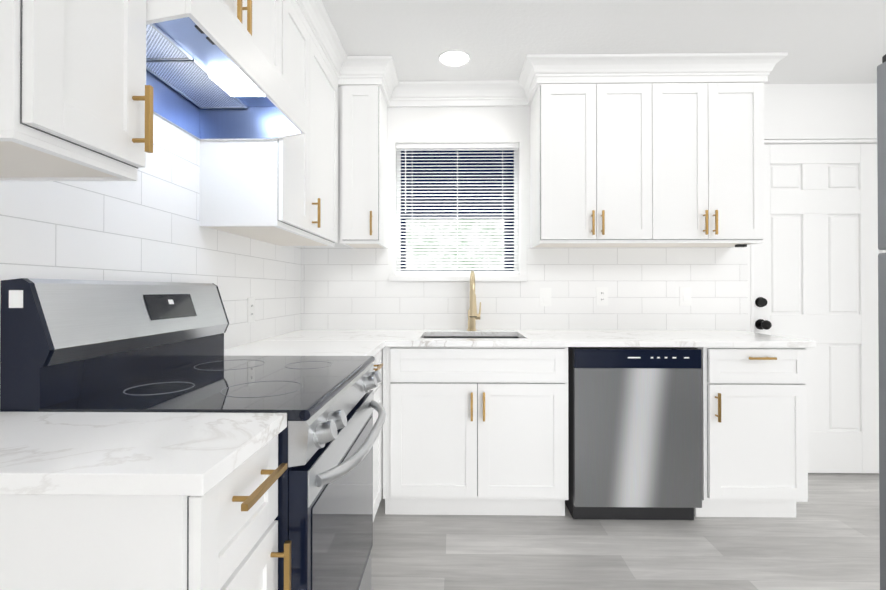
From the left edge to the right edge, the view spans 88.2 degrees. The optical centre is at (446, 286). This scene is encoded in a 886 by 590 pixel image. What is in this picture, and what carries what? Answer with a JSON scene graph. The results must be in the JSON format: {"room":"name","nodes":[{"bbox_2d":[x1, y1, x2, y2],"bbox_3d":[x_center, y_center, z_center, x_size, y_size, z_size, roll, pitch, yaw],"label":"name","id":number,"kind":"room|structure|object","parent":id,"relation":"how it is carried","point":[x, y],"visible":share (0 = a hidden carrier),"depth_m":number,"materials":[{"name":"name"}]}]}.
{"room":"kitchen","nodes":[
{"label":"kitchen","id":0,"kind":"room"},
{"bbox_2d":[301,83,876,331],"bbox_3d":[0.965,-0.046,2.941,3.790,2.460,0.126,0,0,1],"label":"wall","id":1,"kind":"structure","parent":0,"point":[343,287],"depth_m":2.88,"materials":[{"name":"tile"}]},
{"bbox_2d":[340,85,386,247],"bbox_3d":[-0.491,-0.700,2.726,0.225,0.905,0.364,0,0,1],"label":"upper cabinet","id":2,"kind":"object","parent":1,"relation":"attached to","point":[363,166],"visible":1,"depth_m":2.59,"materials":[{"name":"white paint"}]},
{"bbox_2d":[370,56,401,106],"bbox_3d":[-0.343,-1.212,2.673,0.092,0.128,0.308,0,0,1],"label":"crown molding","id":3,"kind":"structure","parent":1,"relation":"attached to","point":[383,73],"depth_m":2.64,"materials":[{"name":"white paint"}]},
{"bbox_2d":[388,149,526,280],"bbox_3d":[0.070,-0.478,2.943,0.870,0.885,0.140,0,0,1],"label":"window","id":4,"kind":"structure","parent":1,"relation":"in","point":[454,153],"depth_m":3.01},
{"bbox_2d":[396,143,518,273],"bbox_3d":[0.070,-0.501,2.930,0.782,0.833,0.037,0,0,1],"label":"window blind","id":5,"kind":"object","parent":4,"relation":"attached to","point":[484,146],"visible":0.9,"depth_m":2.93,"materials":[{"name":"white plastic"}]},
{"bbox_2d":[402,76,535,106],"bbox_3d":[0.077,-1.210,2.864,0.905,0.128,0.082,0,0,1],"label":"crown molding","id":6,"kind":"structure","parent":1,"relation":"attached to","point":[491,93],"depth_m":2.87,"materials":[{"name":"white paint"}]},
{"bbox_2d":[540,288,550,305],"bbox_3d":[0.624,0.064,2.878,0.072,0.116,0.009,0,0,1],"label":"switch plate","id":7,"kind":"object","parent":1,"relation":"attached to","point":[545,296],"visible":1,"depth_m":2.88,"materials":[{"name":"white plastic"}]},
{"bbox_2d":[530,83,665,246],"bbox_3d":[0.869,-0.705,2.724,0.686,0.893,0.326,0,0,1],"label":"upper cabinet","id":8,"kind":"object","parent":1,"relation":"attached to","point":[650,165],"depth_m":2.57,"materials":[{"name":"white paint"}]},
{"bbox_2d":[596,287,607,305],"bbox_3d":[0.979,0.059,2.873,0.072,0.116,0.007,0,0,1],"label":"electrical outlet plate","id":9,"kind":"object","parent":1,"relation":"attached to","point":[601,296],"visible":1,"depth_m":2.87,"materials":[{"name":"white plastic"}]},
{"bbox_2d":[679,287,690,305],"bbox_3d":[1.499,0.059,2.864,0.072,0.116,0.009,0,0,1],"label":"switch plate","id":10,"kind":"object","parent":1,"relation":"attached to","point":[685,296],"visible":1,"depth_m":2.86,"materials":[{"name":"white plastic"}]},
{"bbox_2d":[658,83,763,246],"bbox_3d":[1.439,-0.705,2.715,0.686,0.893,0.326,0,0,1],"label":"upper cabinet","id":11,"kind":"object","parent":1,"relation":"attached to","point":[715,131],"depth_m":2.56,"materials":[{"name":"white paint"}]},
{"bbox_2d":[750,139,885,472],"bbox_3d":[2.332,0.126,2.895,0.837,2.107,0.169,0,0,1],"label":"entry door","id":12,"kind":"structure","parent":1,"relation":"in","point":[814,266],"depth_m":2.88,"materials":[{"name":"white paint"}]},
{"bbox_2d":[322,0,885,86],"bbox_3d":[0.927,-1.316,0.532,4.190,0.050,5.320,0,0,1],"label":"ceiling","id":13,"kind":"structure","parent":0,"point":[831,41],"depth_m":2.30,"materials":[{"name":"white paint"}]},
{"bbox_2d":[290,0,353,85],"bbox_3d":[-0.600,-1.218,1.653,0.090,0.128,1.904,0,0,1],"label":"crown molding","id":14,"kind":"structure","parent":13,"relation":"attached to","point":[345,69],"depth_m":2.25,"materials":[{"name":"white paint"}]},
{"bbox_2d":[438,49,470,66],"bbox_3d":[0.044,-1.274,2.546,0.182,0.012,0.182,0,0,1],"label":"recessed light","id":15,"kind":"object","parent":13,"relation":"in","point":[454,58],"visible":1,"depth_m":2.54,"materials":[{"name":"white paint"}]},
{"bbox_2d":[522,52,787,91],"bbox_3d":[1.152,-1.212,2.545,1.419,0.128,0.098,0,0,1],"label":"crown molding","id":16,"kind":"structure","parent":13,"relation":"attached to","point":[537,69],"depth_m":2.54,"materials":[{"name":"white paint"}]},
{"bbox_2d":[371,473,879,589],"bbox_3d":[0.927,1.199,0.516,4.190,0.060,5.320,0,0,1],"label":"floor","id":17,"kind":"structure","parent":0,"point":[827,537],"depth_m":2.04,"materials":[{"name":"wood"}]},
{"bbox_2d":[0,435,290,589],"bbox_3d":[-0.634,0.729,0.787,0.654,0.883,0.302,0,0,1],"label":"base cabinet","id":18,"kind":"object","parent":17,"relation":"on","point":[222,534],"visible":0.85,"depth_m":0.64,"materials":[{"name":"white paint"}]},
{"bbox_2d":[0,412,286,495],"bbox_3d":[-0.643,0.272,0.784,0.628,0.030,0.315,0,0,1],"label":"countertop","id":19,"kind":"structure","parent":18,"relation":"on","point":[136,453],"depth_m":0.72,"materials":[{"name":"stone"}]},
{"bbox_2d":[0,278,385,589],"bbox_3d":[-0.560,0.579,1.326,0.730,1.190,0.768,0,0,1],"label":"range","id":20,"kind":"object","parent":17,"relation":"on","point":[67,345],"visible":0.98,"depth_m":1.11,"materials":[{"name":"black metal"}]},
{"bbox_2d":[371,348,382,520],"bbox_3d":[-0.610,0.739,2.307,0.654,0.883,1.187,0,0,1],"label":"base cabinet","id":21,"kind":"object","parent":17,"relation":"on","point":[378,450],"visible":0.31,"depth_m":2.19,"materials":[{"name":"white paint"}]},
{"bbox_2d":[224,330,815,355],"bbox_3d":[0.438,0.381,2.291,2.741,0.230,1.184,0,0,1],"label":"countertop","id":22,"kind":"structure","parent":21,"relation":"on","point":[335,343],"depth_m":2.27,"materials":[{"name":"stone"}]},
{"bbox_2d":[467,271,480,330],"bbox_3d":[0.169,0.085,2.729,0.088,0.366,0.244,0,0,1],"label":"faucet","id":23,"kind":"object","parent":22,"relation":"on","point":[473,316],"visible":1,"depth_m":2.64,"materials":[{"name":"gold metal"}]},
{"bbox_2d":[383,347,568,515],"bbox_3d":[0.149,0.740,2.562,0.930,0.883,0.654,0,0,1],"label":"base cabinet","id":24,"kind":"object","parent":17,"relation":"on","point":[475,430],"visible":0.96,"depth_m":2.28,"materials":[{"name":"white paint"}]},
{"bbox_2d":[565,347,701,519],"bbox_3d":[0.949,0.741,2.550,0.622,0.873,0.599,0,0,1],"label":"dishwasher","id":25,"kind":"object","parent":17,"relation":"on","point":[634,433],"visible":0.94,"depth_m":2.25,"materials":[{"name":"silver metal"}]},
{"bbox_2d":[694,347,807,517],"bbox_3d":[1.539,0.740,2.540,0.510,0.883,0.654,0,0,1],"label":"base cabinet","id":26,"kind":"object","parent":17,"relation":"on","point":[754,431],"visible":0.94,"depth_m":2.26,"materials":[{"name":"white paint"}]},
{"bbox_2d":[877,54,885,589],"bbox_3d":[1.531,0.268,0.828,0.840,1.805,0.830,0,0,1],"label":"refrigerator","id":27,"kind":"object","parent":17,"relation":"on","point":[881,122],"visible":1,"depth_m":1.23,"materials":[{"name":"grey metal"}]},
{"bbox_3d":[-1.028,-0.061,0.505,0.120,2.460,5.060,0,0,1],"label":"wall","id":28,"kind":"structure","parent":0,"visible":0},
{"bbox_2d":[0,114,300,349],"bbox_3d":[-0.946,-0.169,1.752,0.006,0.868,2.314,0,0,1],"label":"wall","id":29,"kind":"structure","parent":28,"relation":"attached to","point":[145,227],"depth_m":1.48,"materials":[{"name":"tile"}]},
{"bbox_2d":[0,0,152,180],"bbox_3d":[-0.781,-0.695,0.838,0.358,0.938,0.274,0,0,1],"label":"upper cabinet","id":30,"kind":"object","parent":29,"relation":"attached to","point":[76,97],"visible":1,"depth_m":0.82,"materials":[{"name":"white paint"}]},
{"bbox_2d":[247,298,254,322],"bbox_3d":[-0.932,0.109,2.183,0.007,0.116,0.072,0,0,1],"label":"electrical outlet plate","id":31,"kind":"object","parent":29,"relation":"attached to","point":[250,309],"visible":1,"depth_m":2.17,"materials":[{"name":"white plastic"}]},
{"bbox_2d":[199,0,337,246],"bbox_3d":[-0.760,-0.693,2.162,0.358,0.926,0.837,0,0,1],"label":"upper cabinet","id":32,"kind":"object","parent":29,"relation":"attached to","point":[282,192],"visible":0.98,"depth_m":1.87,"materials":[{"name":"white paint"}]},
{"bbox_2d":[146,0,305,139],"bbox_3d":[-0.745,-0.629,1.358,0.411,0.137,0.758,0,0,1],"label":"range hood","id":33,"kind":"object","parent":28,"relation":"attached to","point":[213,72],"visible":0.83,"depth_m":1.44,"materials":[{"name":"white paint"}]},
{"bbox_2d":[224,0,281,72],"bbox_3d":[-0.773,-0.930,1.361,0.358,0.461,0.760,0,0,1],"label":"upper cabinet","id":34,"kind":"object","parent":28,"relation":"attached to","point":[260,21],"visible":0.1,"depth_m":1.59,"materials":[{"name":"white paint"}]}
]}

